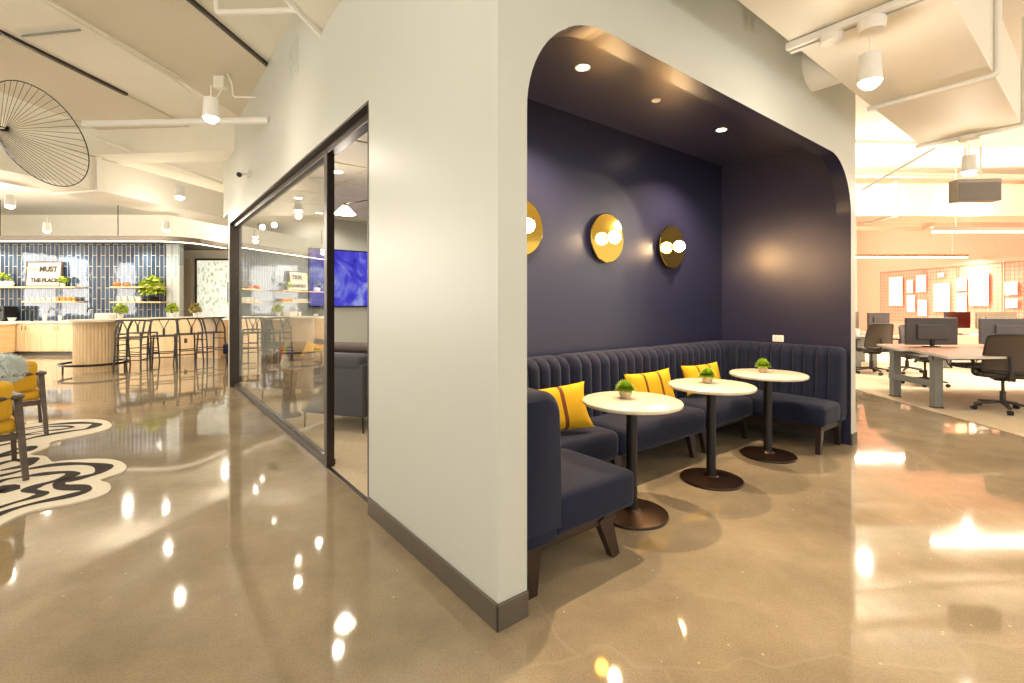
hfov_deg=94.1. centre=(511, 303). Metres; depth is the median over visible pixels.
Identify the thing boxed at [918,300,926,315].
sheet
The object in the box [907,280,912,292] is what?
sheet
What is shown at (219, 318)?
bar stool
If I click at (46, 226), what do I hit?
pendant light
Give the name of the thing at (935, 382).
desk
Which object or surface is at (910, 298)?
sheet
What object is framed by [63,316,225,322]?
countertop
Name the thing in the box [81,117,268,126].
conduit
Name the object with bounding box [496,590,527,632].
baseboard
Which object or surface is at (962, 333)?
paper sheets
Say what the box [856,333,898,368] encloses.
desk
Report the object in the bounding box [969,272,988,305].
sheet
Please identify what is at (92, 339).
bar counter
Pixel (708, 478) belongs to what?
cafe table
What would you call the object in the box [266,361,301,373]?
seat cushion
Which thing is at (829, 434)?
baseboard
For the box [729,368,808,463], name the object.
cafe table
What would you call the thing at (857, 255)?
linear pendant
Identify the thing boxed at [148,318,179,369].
bar stool
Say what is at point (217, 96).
conduit
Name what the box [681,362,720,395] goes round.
pillow
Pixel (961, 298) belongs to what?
sheet
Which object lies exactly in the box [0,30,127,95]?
trim
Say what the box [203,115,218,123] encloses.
diffuser
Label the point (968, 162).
pendant light
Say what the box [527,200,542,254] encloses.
wall sconce
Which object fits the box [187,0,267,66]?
trim
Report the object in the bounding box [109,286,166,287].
wall shelf
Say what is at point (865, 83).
diffuser
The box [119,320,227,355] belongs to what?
base cabinet
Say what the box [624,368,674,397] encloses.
pillow
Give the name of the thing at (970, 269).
grid panel
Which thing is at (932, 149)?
conduit
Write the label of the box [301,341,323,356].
cushion
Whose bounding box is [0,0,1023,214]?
ceiling
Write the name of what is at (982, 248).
wall
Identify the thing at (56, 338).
base cabinet
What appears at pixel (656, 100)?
sprinkler cover
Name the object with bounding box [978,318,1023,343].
monitor
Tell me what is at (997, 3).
conduit
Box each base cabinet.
[0,323,16,354]
[14,323,43,354]
[41,323,71,354]
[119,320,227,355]
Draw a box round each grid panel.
[880,269,923,320]
[925,266,956,317]
[958,262,1002,322]
[1004,260,1023,317]
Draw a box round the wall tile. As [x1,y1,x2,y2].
[0,244,165,336]
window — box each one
[195,259,227,319]
[229,100,368,502]
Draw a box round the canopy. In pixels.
[0,200,227,249]
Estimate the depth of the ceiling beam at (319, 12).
3.73 m
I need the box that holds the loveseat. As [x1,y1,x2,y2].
[260,341,367,398]
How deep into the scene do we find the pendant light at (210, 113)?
4.16 m
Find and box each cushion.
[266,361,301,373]
[288,341,367,351]
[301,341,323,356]
[303,351,367,369]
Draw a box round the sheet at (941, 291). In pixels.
[933,283,949,311]
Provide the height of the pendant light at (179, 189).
0.332 m
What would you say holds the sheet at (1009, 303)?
attached to the grid panel at (1014, 274)
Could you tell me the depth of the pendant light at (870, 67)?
2.91 m
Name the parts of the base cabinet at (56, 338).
door, door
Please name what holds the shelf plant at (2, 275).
on the wall shelf at (0, 286)
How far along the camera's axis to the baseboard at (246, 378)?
8.61 m
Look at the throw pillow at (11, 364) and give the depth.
4.89 m
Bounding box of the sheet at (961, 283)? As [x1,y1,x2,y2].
[956,278,966,290]
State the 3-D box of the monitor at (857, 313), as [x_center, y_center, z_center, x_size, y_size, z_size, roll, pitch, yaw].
[7.380,0.413,10.500,0.457,0.490,0.260,0,0,27]
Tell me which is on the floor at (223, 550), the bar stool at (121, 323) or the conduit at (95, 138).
the bar stool at (121, 323)
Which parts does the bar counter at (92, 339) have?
foot rail, panel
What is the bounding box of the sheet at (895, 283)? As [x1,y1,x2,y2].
[889,277,902,305]
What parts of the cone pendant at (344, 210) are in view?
lamp shade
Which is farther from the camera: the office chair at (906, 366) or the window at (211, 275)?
the window at (211, 275)
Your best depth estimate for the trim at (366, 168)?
7.50 m
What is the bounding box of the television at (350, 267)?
[308,248,367,306]
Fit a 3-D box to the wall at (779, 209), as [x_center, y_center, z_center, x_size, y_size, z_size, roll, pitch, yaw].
[0.795,-0.740,8.103,0.132,4.280,8.228,0,0,-38]
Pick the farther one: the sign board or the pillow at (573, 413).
the sign board
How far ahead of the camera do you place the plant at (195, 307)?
12.22 m
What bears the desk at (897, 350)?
on the floor at (966, 388)
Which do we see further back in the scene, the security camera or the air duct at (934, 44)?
the security camera
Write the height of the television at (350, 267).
1.150 m
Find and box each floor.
[0,355,1023,682]
[242,380,367,497]
[856,347,1023,436]
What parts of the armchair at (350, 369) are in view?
backrest, leg, armrest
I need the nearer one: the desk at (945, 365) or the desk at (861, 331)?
the desk at (945, 365)
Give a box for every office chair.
[856,323,893,375]
[886,338,927,373]
[898,325,950,387]
[970,334,1023,415]
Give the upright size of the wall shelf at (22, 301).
0.040 m
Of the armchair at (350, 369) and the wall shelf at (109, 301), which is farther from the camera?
the wall shelf at (109, 301)
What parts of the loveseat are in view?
armrest, seat, backrest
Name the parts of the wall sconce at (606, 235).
globe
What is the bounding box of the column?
[166,244,183,316]
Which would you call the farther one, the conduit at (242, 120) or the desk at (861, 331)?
the desk at (861, 331)
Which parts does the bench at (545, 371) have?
backrest, seat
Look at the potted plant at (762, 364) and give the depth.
4.42 m
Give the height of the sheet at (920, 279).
0.496 m
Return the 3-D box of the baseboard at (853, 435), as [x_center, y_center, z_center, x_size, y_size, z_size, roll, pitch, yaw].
[3.419,1.343,4.766,0.143,0.115,0.014,0,0,-38]
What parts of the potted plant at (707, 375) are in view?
pot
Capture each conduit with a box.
[21,29,80,36]
[39,0,190,92]
[46,0,192,90]
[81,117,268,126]
[94,137,222,183]
[186,84,221,97]
[214,0,295,15]
[227,73,256,97]
[284,0,321,36]
[856,172,1023,179]
[856,227,921,230]
[862,147,934,190]
[867,0,1001,111]
[916,16,1023,148]
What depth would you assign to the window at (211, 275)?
15.36 m
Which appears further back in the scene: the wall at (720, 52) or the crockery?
the crockery
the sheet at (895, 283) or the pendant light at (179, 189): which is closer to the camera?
the pendant light at (179, 189)
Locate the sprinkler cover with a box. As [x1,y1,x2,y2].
[651,98,660,102]
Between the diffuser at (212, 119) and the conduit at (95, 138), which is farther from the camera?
the conduit at (95, 138)
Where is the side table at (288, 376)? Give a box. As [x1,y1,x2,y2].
[269,365,301,418]
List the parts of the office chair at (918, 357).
frame, seat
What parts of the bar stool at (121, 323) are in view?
leg, leg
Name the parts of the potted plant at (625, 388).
pot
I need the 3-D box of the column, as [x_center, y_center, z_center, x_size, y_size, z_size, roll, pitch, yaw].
[-9.687,-0.250,13.715,0.372,3.300,0.170,0,0,0]
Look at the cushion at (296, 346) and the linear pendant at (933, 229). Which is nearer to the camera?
the cushion at (296, 346)
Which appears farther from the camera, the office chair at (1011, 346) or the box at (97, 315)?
the box at (97, 315)
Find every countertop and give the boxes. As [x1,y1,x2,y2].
[0,321,63,322]
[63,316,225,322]
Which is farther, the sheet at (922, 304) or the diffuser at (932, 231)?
the sheet at (922, 304)
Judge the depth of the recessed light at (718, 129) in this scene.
4.56 m
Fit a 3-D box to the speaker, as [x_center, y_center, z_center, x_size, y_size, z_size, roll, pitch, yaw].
[6.398,-1.791,6.594,0.560,0.755,0.168,0,0,6]
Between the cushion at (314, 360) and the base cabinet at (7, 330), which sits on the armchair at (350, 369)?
the cushion at (314, 360)
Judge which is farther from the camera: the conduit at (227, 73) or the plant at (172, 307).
the plant at (172, 307)
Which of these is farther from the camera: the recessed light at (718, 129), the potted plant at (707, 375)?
the recessed light at (718, 129)
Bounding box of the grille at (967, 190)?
[959,182,1000,199]
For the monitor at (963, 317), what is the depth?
10.43 m
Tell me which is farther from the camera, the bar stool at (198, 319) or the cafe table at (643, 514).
the bar stool at (198, 319)
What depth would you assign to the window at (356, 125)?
4.19 m
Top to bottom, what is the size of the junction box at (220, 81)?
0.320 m
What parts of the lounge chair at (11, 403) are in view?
backrest, seat, cross rail, arm rail, leg, leg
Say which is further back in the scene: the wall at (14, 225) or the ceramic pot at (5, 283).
the wall at (14, 225)
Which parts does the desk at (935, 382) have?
leg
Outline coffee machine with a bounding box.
[0,306,16,320]
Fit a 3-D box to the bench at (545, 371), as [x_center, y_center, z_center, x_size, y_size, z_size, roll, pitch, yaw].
[0.048,0.915,3.381,1.440,0.981,0.663,0,0,-38]
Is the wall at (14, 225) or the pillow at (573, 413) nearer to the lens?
the pillow at (573, 413)
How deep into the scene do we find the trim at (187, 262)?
15.34 m
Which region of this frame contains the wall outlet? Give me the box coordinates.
[773,335,783,341]
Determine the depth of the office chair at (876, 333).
9.28 m
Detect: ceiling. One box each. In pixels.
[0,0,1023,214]
[263,132,367,222]
[527,36,799,165]
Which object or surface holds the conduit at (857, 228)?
attached to the wall at (982, 248)
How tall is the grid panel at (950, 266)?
1.530 m
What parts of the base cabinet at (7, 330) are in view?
panel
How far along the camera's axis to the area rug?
3.90 m
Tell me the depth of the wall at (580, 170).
4.55 m
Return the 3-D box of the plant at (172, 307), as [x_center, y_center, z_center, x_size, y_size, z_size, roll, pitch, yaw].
[-8.326,0.142,11.714,0.313,0.365,0.288,0,0,0]
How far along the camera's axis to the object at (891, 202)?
10.00 m
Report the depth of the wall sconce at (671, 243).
5.03 m
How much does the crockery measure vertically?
0.200 m
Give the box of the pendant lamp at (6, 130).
[0,80,89,186]
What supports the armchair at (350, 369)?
on the floor at (350, 445)
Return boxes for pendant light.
[4,194,15,208]
[43,222,50,232]
[162,221,169,231]
[175,184,184,199]
[202,85,219,123]
[857,37,882,89]
[960,144,977,175]
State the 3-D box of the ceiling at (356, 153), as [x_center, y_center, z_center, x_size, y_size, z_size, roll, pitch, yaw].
[-1.221,-1.730,7.172,4.217,0.060,6.605,0,0,-38]
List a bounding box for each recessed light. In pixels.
[334,170,344,173]
[575,63,590,71]
[715,128,727,131]
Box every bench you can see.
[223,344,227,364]
[527,355,617,461]
[527,387,633,599]
[558,346,704,466]
[651,340,846,454]
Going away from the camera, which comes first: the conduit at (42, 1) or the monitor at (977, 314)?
the conduit at (42, 1)
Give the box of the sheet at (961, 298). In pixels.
[956,293,966,311]
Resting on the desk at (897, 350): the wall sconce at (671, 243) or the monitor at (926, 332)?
the monitor at (926, 332)
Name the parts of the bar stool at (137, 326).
leg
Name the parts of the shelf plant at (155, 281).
pot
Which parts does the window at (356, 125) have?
glass pane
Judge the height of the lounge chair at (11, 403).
0.786 m
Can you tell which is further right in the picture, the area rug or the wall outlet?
the wall outlet
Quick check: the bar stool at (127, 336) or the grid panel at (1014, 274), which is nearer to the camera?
the bar stool at (127, 336)
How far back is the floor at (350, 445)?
5.13 m
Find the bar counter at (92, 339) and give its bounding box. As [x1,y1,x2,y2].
[57,316,225,374]
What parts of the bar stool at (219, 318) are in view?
leg, leg, leg, leg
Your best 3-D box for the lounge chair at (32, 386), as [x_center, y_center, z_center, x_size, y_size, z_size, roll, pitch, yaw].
[-5.451,1.000,5.078,0.821,0.786,0.709,0,0,42]
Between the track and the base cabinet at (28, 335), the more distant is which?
the base cabinet at (28, 335)
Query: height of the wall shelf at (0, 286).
0.040 m
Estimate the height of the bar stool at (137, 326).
1.088 m
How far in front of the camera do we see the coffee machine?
13.24 m
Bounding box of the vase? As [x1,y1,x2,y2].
[280,355,288,367]
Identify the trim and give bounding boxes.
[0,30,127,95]
[184,259,191,319]
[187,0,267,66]
[265,140,367,220]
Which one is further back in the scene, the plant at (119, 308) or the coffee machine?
the coffee machine
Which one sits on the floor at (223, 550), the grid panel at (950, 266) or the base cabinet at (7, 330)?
the base cabinet at (7, 330)
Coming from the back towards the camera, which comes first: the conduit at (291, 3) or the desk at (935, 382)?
the desk at (935, 382)
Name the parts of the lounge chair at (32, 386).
backrest, arm rail, seat, cross rail, leg, leg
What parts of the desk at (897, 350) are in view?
leg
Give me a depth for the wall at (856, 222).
16.60 m
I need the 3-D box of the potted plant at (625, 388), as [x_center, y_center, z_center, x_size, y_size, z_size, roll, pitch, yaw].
[0.768,0.567,3.233,0.158,0.141,0.163,0,0,0]
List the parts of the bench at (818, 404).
leg, seat, leg, backrest, seat rail, seat, leg, leg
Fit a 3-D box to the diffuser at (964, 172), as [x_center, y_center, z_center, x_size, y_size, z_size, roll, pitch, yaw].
[4.790,-1.365,5.000,0.122,0.053,0.122,0,0,0]
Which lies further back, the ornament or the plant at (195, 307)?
the plant at (195, 307)
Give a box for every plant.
[0,272,11,285]
[56,276,69,285]
[111,303,129,318]
[137,275,166,300]
[165,303,178,316]
[188,302,202,316]
[615,378,634,398]
[698,366,715,382]
[755,358,769,372]
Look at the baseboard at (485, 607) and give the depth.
2.42 m
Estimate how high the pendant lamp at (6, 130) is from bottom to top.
1.484 m
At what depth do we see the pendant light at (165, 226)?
9.95 m
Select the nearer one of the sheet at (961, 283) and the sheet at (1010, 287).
the sheet at (1010, 287)
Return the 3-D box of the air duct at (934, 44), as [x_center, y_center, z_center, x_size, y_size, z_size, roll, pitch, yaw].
[2.596,-2.060,3.293,5.550,0.580,0.780,0,0,-38]
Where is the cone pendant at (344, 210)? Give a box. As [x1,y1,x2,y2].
[334,200,367,215]
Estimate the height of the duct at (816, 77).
0.390 m
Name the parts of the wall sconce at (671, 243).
globe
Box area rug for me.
[0,419,126,526]
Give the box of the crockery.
[42,314,47,320]
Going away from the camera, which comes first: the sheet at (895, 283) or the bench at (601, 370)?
the bench at (601, 370)
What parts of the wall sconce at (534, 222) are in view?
globe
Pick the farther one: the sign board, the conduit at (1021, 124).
the sign board
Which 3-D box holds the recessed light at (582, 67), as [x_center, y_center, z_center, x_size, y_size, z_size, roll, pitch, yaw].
[0.500,-1.667,3.365,0.112,0.006,0.112,0,0,0]
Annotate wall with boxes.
[1,214,3,235]
[4,215,227,319]
[223,0,480,588]
[241,211,367,375]
[481,0,855,603]
[527,99,721,356]
[722,147,835,430]
[856,222,856,328]
[857,181,1023,343]
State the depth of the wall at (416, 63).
2.67 m
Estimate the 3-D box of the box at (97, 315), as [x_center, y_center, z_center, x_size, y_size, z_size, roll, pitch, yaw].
[-8.732,0.260,10.249,0.320,0.130,0.200,0,0,0]
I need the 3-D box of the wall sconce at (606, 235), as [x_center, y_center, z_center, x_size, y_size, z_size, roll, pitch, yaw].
[0.919,-0.612,4.388,0.456,0.456,0.178,0,0,-38]
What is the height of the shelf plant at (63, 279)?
0.304 m
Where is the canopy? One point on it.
(189, 243)
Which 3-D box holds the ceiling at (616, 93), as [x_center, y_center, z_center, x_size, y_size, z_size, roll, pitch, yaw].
[1.218,-1.710,3.971,4.303,0.080,1.203,0,0,-38]
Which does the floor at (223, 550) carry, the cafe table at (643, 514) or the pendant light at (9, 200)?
the cafe table at (643, 514)
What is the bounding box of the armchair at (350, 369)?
[301,351,367,433]
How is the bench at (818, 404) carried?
on the floor at (223, 550)
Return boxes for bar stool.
[112,319,151,372]
[117,322,130,363]
[128,317,159,360]
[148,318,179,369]
[173,318,203,365]
[196,317,226,362]
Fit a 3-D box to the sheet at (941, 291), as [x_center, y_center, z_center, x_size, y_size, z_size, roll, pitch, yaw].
[11.937,-0.181,13.262,0.006,0.806,0.507,0,0,0]
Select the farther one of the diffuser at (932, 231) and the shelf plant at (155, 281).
the shelf plant at (155, 281)
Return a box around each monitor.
[856,312,858,327]
[867,313,889,327]
[904,318,957,346]
[944,312,969,333]
[975,312,1016,328]
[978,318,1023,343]
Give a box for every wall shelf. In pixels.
[0,286,83,287]
[22,301,83,301]
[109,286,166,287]
[109,301,167,302]
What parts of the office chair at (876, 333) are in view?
seat, frame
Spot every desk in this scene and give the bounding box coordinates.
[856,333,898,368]
[860,330,865,361]
[876,344,983,396]
[888,349,1006,407]
[943,334,977,367]
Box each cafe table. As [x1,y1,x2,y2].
[582,391,683,530]
[668,378,756,490]
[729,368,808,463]
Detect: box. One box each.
[95,313,115,318]
[213,75,228,89]
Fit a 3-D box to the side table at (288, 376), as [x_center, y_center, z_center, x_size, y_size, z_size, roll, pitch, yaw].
[-2.780,1.094,5.950,0.460,0.600,0.460,0,0,0]
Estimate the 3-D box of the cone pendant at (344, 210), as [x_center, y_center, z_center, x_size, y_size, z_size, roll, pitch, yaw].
[-1.939,-1.397,5.800,0.433,0.606,0.250,0,0,0]
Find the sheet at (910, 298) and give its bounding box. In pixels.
[907,295,914,311]
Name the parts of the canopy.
hanger rod, hanger rod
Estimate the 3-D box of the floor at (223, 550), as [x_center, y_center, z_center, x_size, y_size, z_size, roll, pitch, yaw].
[0.000,1.450,8.000,36.000,0.100,24.000,0,0,0]
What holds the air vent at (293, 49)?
in the wall at (416, 63)
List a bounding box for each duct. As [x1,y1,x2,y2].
[738,0,1020,143]
[802,53,840,91]
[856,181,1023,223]
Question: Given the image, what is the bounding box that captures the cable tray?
[951,362,980,367]
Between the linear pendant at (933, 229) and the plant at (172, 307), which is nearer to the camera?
the linear pendant at (933, 229)
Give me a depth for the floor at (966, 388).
7.43 m
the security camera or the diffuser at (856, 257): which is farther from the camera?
the diffuser at (856, 257)
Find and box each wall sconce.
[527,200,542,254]
[590,213,623,262]
[659,225,684,268]
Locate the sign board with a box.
[24,261,63,285]
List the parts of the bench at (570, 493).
leg, backrest, seat rail, seat, leg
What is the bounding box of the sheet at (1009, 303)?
[1005,299,1016,307]
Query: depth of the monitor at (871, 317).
10.31 m
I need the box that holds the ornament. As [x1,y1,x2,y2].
[278,345,292,367]
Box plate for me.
[958,133,980,142]
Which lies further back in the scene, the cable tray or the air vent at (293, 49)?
the cable tray
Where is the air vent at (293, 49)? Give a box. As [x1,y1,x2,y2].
[289,34,297,83]
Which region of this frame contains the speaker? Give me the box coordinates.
[948,147,1001,202]
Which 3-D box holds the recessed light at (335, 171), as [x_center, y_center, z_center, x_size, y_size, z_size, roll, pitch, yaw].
[-2.241,-1.697,6.143,0.160,0.006,0.160,0,0,0]
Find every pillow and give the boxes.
[0,352,30,383]
[539,381,593,430]
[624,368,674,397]
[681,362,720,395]
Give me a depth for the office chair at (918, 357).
8.18 m
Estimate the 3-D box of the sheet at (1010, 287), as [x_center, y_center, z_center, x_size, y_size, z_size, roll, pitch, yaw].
[11.937,-0.371,11.410,0.006,0.311,0.284,0,0,0]
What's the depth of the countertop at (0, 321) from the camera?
12.97 m
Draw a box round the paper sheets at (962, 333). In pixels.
[962,333,977,334]
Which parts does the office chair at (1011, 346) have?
arm post, arm, seat, frame, arm, arm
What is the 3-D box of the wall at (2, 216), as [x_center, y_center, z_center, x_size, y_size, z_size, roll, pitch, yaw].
[-16.500,-0.740,9.200,0.200,4.280,12.400,0,0,0]
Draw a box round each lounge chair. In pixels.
[0,381,29,480]
[2,361,48,434]
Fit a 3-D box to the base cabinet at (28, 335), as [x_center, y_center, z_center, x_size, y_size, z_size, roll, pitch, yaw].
[-13.286,0.965,13.292,0.899,0.870,0.656,0,0,0]
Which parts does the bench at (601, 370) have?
backrest, leg, seat, leg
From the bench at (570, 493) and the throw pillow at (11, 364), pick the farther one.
the throw pillow at (11, 364)
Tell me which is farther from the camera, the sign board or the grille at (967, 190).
the sign board
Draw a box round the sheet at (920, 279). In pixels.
[916,275,925,291]
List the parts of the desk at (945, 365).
leg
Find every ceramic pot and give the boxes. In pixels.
[3,281,14,285]
[113,282,121,285]
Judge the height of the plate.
0.050 m
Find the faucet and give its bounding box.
[24,308,33,320]
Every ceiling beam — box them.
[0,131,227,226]
[9,125,234,163]
[294,0,341,30]
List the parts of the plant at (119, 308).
pot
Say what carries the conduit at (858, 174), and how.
attached to the wall at (982, 248)
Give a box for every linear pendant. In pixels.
[856,254,968,257]
[930,227,1023,232]
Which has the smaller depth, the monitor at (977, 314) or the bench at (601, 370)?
the bench at (601, 370)
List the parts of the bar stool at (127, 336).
leg, leg, rail, leg, leg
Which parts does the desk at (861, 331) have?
leg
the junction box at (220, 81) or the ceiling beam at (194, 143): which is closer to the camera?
the junction box at (220, 81)
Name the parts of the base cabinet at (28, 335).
door, door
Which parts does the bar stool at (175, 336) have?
leg, leg, rail, leg, leg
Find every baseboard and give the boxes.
[242,374,259,381]
[368,497,498,630]
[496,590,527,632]
[736,419,834,441]
[851,431,856,444]
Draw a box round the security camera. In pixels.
[236,170,249,177]
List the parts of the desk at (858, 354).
leg, leg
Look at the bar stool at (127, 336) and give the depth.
9.78 m
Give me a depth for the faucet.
13.29 m
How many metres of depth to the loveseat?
7.22 m
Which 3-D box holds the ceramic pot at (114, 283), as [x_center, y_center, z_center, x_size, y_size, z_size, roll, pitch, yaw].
[-11.163,-0.555,13.480,0.200,0.130,0.200,0,0,0]
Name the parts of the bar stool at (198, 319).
leg, leg, leg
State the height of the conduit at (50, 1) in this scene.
0.062 m
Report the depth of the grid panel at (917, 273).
14.46 m
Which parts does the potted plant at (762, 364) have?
pot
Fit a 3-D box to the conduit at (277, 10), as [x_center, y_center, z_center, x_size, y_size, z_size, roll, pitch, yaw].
[-2.206,-2.764,4.265,0.935,0.466,0.052,0,0,2]
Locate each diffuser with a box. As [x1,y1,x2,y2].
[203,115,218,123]
[856,257,967,257]
[858,77,881,89]
[932,231,1023,232]
[962,170,976,175]
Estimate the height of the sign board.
0.721 m
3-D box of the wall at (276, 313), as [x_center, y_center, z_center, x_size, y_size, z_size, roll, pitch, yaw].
[-3.352,-0.740,9.889,4.217,4.280,0.300,0,0,-38]
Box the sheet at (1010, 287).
[1005,282,1016,294]
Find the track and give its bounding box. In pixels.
[786,0,931,53]

